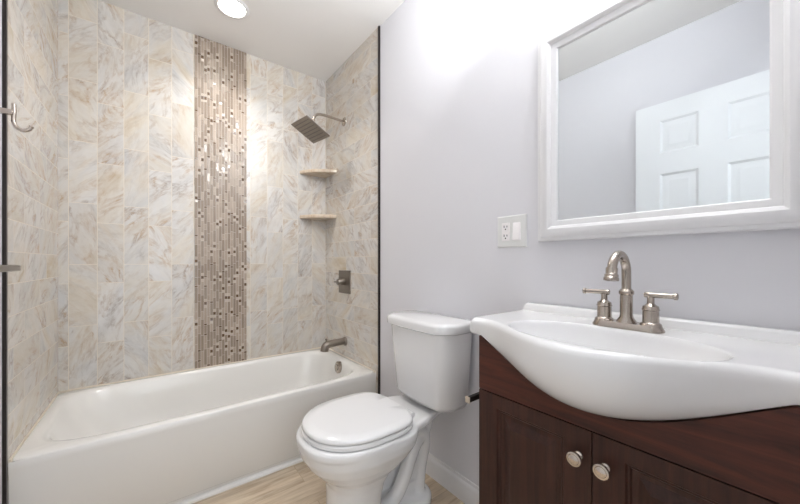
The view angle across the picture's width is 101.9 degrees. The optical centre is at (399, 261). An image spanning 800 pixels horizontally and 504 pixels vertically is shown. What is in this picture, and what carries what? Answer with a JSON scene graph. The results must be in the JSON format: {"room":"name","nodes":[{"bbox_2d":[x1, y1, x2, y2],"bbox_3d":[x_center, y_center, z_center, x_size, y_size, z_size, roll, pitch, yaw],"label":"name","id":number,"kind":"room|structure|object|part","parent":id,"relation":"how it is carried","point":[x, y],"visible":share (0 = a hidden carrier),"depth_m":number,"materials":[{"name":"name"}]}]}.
{"room":"bathroom","nodes":[
{"label":"bathroom","id":0,"kind":"room"},
{"bbox_2d":[0,0,57,503],"bbox_3d":[-1.041,-0.184,0.656,0.100,2.430,2.605,0,0,-37],"label":"wall","id":1,"kind":"structure","parent":0,"point":[32,24],"depth_m":1.28,"materials":[{"name":"stone"}]},
{"bbox_2d":[2,0,7,503],"bbox_3d":[-1.276,-0.184,1.046,0.011,2.429,0.012,0,0,-37],"label":"trim","id":2,"kind":"structure","parent":1,"relation":"attached to","point":[4,2],"depth_m":1.04,"materials":[{"name":"brown metal"}]},
{"bbox_2d":[0,265,20,271],"bbox_3d":[-1.017,0.019,0.752,0.062,0.044,0.570,0,0,-37],"label":"towel bar","id":3,"kind":"object","parent":1,"relation":"attached to","point":[3,268],"visible":1,"depth_m":0.92,"materials":[{"name":"silver metal"}]},
{"bbox_2d":[0,103,33,131],"bbox_3d":[-1.179,-0.441,0.987,0.090,0.082,0.052,0,0,-37],"label":"robe hook","id":4,"kind":"object","parent":1,"relation":"attached to","point":[12,112],"visible":1,"depth_m":0.99,"materials":[{"name":"silver metal"}]},
{"bbox_3d":[-1.194,-0.454,0.976,0.041,0.016,0.016,0,0,-37],"label":"post","id":5,"kind":"part","parent":4,"relation":"part of","materials":[{"name":"silver metal"}]},
{"bbox_2d":[58,0,325,390],"bbox_3d":[-1.180,-0.184,2.120,1.654,2.430,0.107,0,0,-37],"label":"wall","id":6,"kind":"structure","parent":0,"point":[184,243],"depth_m":1.93,"materials":[{"name":"tile"}]},
{"bbox_2d":[8,347,375,462],"bbox_3d":[-0.937,0.669,1.797,1.448,0.026,0.716,0,0,-37],"label":"trim","id":7,"kind":"structure","parent":6,"relation":"attached to","point":[374,371],"depth_m":1.78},
{"bbox_2d":[100,0,404,81],"bbox_3d":[-0.423,-1.424,1.127,1.654,0.050,2.605,0,0,-37],"label":"ceiling","id":8,"kind":"structure","parent":0,"point":[313,38],"depth_m":1.91,"materials":[{"name":"paint"}]},
{"bbox_2d":[214,0,249,19],"bbox_3d":[-0.922,-1.395,1.782,0.174,0.008,0.174,0,0,-37],"label":"recessed light","id":9,"kind":"object","parent":8,"relation":"in","point":[235,9],"visible":1,"depth_m":1.79,"materials":[{"name":"white paint"}]},
{"bbox_2d":[192,461,464,503],"bbox_3d":[0.017,1.056,0.550,1.654,0.050,4.055,0,0,-37],"label":"floor","id":10,"kind":"structure","parent":0,"point":[296,483],"depth_m":1.46,"materials":[{"name":"brown wood"}]},
{"bbox_2d":[8,348,375,503],"bbox_3d":[-0.934,0.846,1.792,1.446,0.370,0.712,0,0,-37],"label":"bathtub","id":11,"kind":"object","parent":10,"relation":"on","point":[192,436],"visible":0.99,"depth_m":1.50,"materials":[{"name":"white ceramic"}]},
{"bbox_3d":[-0.414,0.709,2.181,0.039,0.080,0.078,0,0,-37],"label":"overflow plate","id":12,"kind":"part","parent":11,"relation":"part of","materials":[{"name":"silver metal"}]},
{"bbox_2d":[296,310,471,503],"bbox_3d":[-0.069,0.636,1.303,0.654,0.789,0.436,0,0,-37],"label":"toilet","id":13,"kind":"object","parent":10,"relation":"on","point":[366,447],"visible":1,"depth_m":1.27,"materials":[{"name":"white ceramic"}]},
{"bbox_3d":[-0.178,0.618,1.254,0.390,0.018,0.370,0,0,-37],"label":"seat","id":14,"kind":"part","parent":13,"relation":"part of","materials":[{"name":"white plastic"}]},
{"bbox_3d":[-0.177,0.597,1.255,0.388,0.022,0.368,0,0,-37],"label":"lid","id":15,"kind":"part","parent":13,"relation":"part of","materials":[{"name":"white plastic"}]},
{"bbox_3d":[0.112,0.264,1.432,0.209,0.044,0.422,0,0,-37],"label":"tank lid","id":16,"kind":"part","parent":13,"relation":"part of","materials":[{"name":"white ceramic"}]},
{"bbox_3d":[0.117,0.447,1.436,0.184,0.328,0.392,0,0,-37],"label":"tank","id":17,"kind":"part","parent":13,"relation":"part of","materials":[{"name":"white ceramic"}]},
{"bbox_2d":[479,335,799,503],"bbox_3d":[0.531,0.625,0.799,0.324,0.811,0.627,0,0,-37],"label":"vanity cabinet","id":18,"kind":"object","parent":10,"relation":"on","point":[535,447],"visible":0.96,"depth_m":0.68,"materials":[{"name":"brown wood"}]},
{"bbox_2d":[465,392,478,403],"bbox_3d":[0.277,0.426,1.032,0.148,0.040,0.053,0,0,-37],"label":"toilet paper holder","id":19,"kind":"object","parent":18,"relation":"attached to","point":[475,396],"visible":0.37,"depth_m":1.01,"materials":[{"name":"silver metal"}]},
{"bbox_3d":[0.273,0.426,1.033,0.137,0.016,0.047,0,0,-37],"label":"arm","id":20,"kind":"part","parent":19,"relation":"part of","materials":[{"name":"brown metal"}]},
{"bbox_3d":[0.338,0.657,0.851,0.020,0.558,0.312,0,0,-37],"label":"door","id":21,"kind":"part","parent":18,"relation":"part of","materials":[{"name":"brown wood"}]},
{"bbox_3d":[0.397,0.442,0.733,0.030,0.033,0.033,0,0,-37],"label":"knob","id":22,"kind":"part","parent":18,"relation":"part of","materials":[{"name":"silver metal"}]},
{"bbox_3d":[0.431,0.442,0.689,0.030,0.033,0.033,0,0,-37],"label":"knob","id":23,"kind":"part","parent":18,"relation":"part of","materials":[{"name":"silver metal"}]},
{"bbox_2d":[470,302,799,420],"bbox_3d":[0.494,0.238,0.771,0.417,0.190,0.684,0,0,-37],"label":"vanity sink","id":24,"kind":"object","parent":18,"relation":"in","point":[693,369],"visible":0.97,"depth_m":0.64,"materials":[{"name":"white ceramic"}]},
{"bbox_2d":[582,250,678,333],"bbox_3d":[0.577,0.070,0.824,0.161,0.197,0.162,0,0,10],"label":"sink faucet","id":25,"kind":"object","parent":24,"relation":"on","point":[650,323],"visible":1,"depth_m":0.81,"materials":[{"name":"silver metal"}]},
{"bbox_3d":[0.535,0.081,0.886,0.017,0.017,0.065,0,0,-40],"label":"lever","id":26,"kind":"part","parent":25,"relation":"part of","materials":[{"name":"silver metal"}]},
{"bbox_3d":[0.548,0.120,0.871,0.045,0.070,0.045,0,0,-37],"label":"handle","id":27,"kind":"part","parent":25,"relation":"part of","materials":[{"name":"silver metal"}]},
{"bbox_3d":[0.542,0.025,0.801,0.116,0.107,0.021,0,0,-37],"label":"spout","id":28,"kind":"part","parent":25,"relation":"part of","materials":[{"name":"silver metal"}]},
{"bbox_3d":[0.579,0.112,0.830,0.045,0.086,0.045,0,0,-37],"label":"spout","id":29,"kind":"part","parent":25,"relation":"part of","materials":[{"name":"silver metal"}]},
{"bbox_3d":[0.579,0.161,0.830,0.056,0.015,0.157,0,0,-37],"label":"plate","id":30,"kind":"part","parent":25,"relation":"part of","materials":[{"name":"silver metal"}]},
{"bbox_3d":[0.610,0.120,0.790,0.045,0.070,0.045,0,0,-37],"label":"handle","id":31,"kind":"part","parent":25,"relation":"part of","materials":[{"name":"silver metal"}]},
{"bbox_3d":[0.622,0.081,0.773,0.017,0.017,0.065,0,0,-34],"label":"lever","id":32,"kind":"part","parent":25,"relation":"part of","materials":[{"name":"silver metal"}]},
{"bbox_3d":[0.529,0.657,0.600,0.020,0.558,0.313,0,0,-37],"label":"door","id":33,"kind":"part","parent":18,"relation":"part of","materials":[{"name":"brown wood"}]},
{"bbox_2d":[326,0,799,485],"bbox_3d":[0.193,-0.184,1.596,0.106,2.430,2.605,0,0,-37],"label":"wall","id":34,"kind":"structure","parent":0,"point":[459,78],"depth_m":1.40,"materials":[{"name":"paint"}]},
{"bbox_2d":[291,113,345,143],"bbox_3d":[-0.533,-0.916,2.185,0.188,0.193,0.334,0,0,43],"label":"shower","id":35,"kind":"object","parent":34,"relation":"attached to","point":[307,126],"visible":1,"depth_m":2.13,"materials":[{"name":"silver metal"}]},
{"bbox_3d":[-0.587,-0.863,2.126,0.188,0.087,0.173,0,0,43],"label":"plate","id":36,"kind":"part","parent":35,"relation":"part of","materials":[{"name":"silver metal"}]},
{"bbox_3d":[-0.487,-0.947,2.203,0.236,0.097,0.020,0,0,-37],"label":"arm","id":37,"kind":"part","parent":35,"relation":"part of","materials":[{"name":"silver metal"}]},
{"bbox_2d":[300,169,336,177],"bbox_3d":[-0.603,-0.662,2.382,0.205,0.025,0.190,0,0,-37],"label":"corner shelf","id":38,"kind":"object","parent":34,"relation":"attached to","point":[323,173],"visible":1,"depth_m":2.37,"materials":[{"name":"stone"}]},
{"bbox_2d":[300,214,336,220],"bbox_3d":[-0.603,-0.332,2.382,0.205,0.025,0.190,0,0,-37],"label":"corner shelf","id":39,"kind":"object","parent":34,"relation":"attached to","point":[324,217],"visible":1,"depth_m":2.36,"materials":[{"name":"stone"}]},
{"bbox_2d":[320,337,346,351],"bbox_3d":[-0.454,0.557,2.207,0.182,0.086,0.062,0,0,-37],"label":"tub spout","id":40,"kind":"object","parent":34,"relation":"attached to","point":[328,344],"visible":1,"depth_m":2.18,"materials":[{"name":"silver metal"}]},
{"bbox_2d":[334,270,350,293],"bbox_3d":[-0.408,0.139,2.248,0.059,0.160,0.164,0,0,-37],"label":"shower valve","id":41,"kind":"object","parent":34,"relation":"attached to","point":[344,281],"visible":1,"depth_m":2.23,"materials":[{"name":"silver metal"}]},
{"bbox_3d":[-0.411,0.139,2.245,0.050,0.048,0.048,0,0,-37],"label":"handle","id":42,"kind":"part","parent":41,"relation":"part of","materials":[{"name":"silver metal"}]},
{"bbox_2d":[378,26,379,393],"bbox_3d":[-0.124,-0.184,1.925,0.011,2.429,0.011,0,0,-37],"label":"trim","id":43,"kind":"structure","parent":34,"relation":"attached to","point":[378,26],"depth_m":1.92,"materials":[{"name":"brown metal"}]},
{"bbox_2d":[426,453,478,503],"bbox_3d":[0.172,0.981,1.533,0.015,0.100,0.970,0,0,-37],"label":"baseboard","id":44,"kind":"structure","parent":34,"relation":"attached to","point":[465,490],"depth_m":1.44,"materials":[{"name":"white paint"}]},
{"bbox_2d":[498,214,526,247],"bbox_3d":[0.417,-0.114,1.216,0.010,0.120,0.124,0,0,-37],"label":"outlet switch plate","id":45,"kind":"object","parent":34,"relation":"attached to","point":[512,230],"visible":1,"depth_m":1.21,"materials":[{"name":"white plastic"}]},
{"bbox_2d":[502,223,509,240],"bbox_3d":[0.402,-0.113,1.234,0.003,0.068,0.034,0,0,-37],"label":"outlet","id":46,"kind":"object","parent":45,"relation":"attached to","point":[505,226],"depth_m":1.23,"materials":[{"name":"white plastic"}]},
{"bbox_2d":[512,222,520,240],"bbox_3d":[0.429,-0.113,1.196,0.005,0.068,0.034,0,0,-37],"label":"rocker switch","id":47,"kind":"object","parent":45,"relation":"attached to","point":[516,226],"depth_m":1.19,"materials":[{"name":"white plastic"}]},
{"bbox_2d":[538,0,799,241],"bbox_3d":[0.658,-0.419,0.883,0.031,0.698,0.595,0,0,-37],"label":"wall mirror","id":48,"kind":"object","parent":34,"relation":"attached to","point":[656,117],"visible":1,"depth_m":0.84,"materials":[{"name":"white paint"}]}
]}

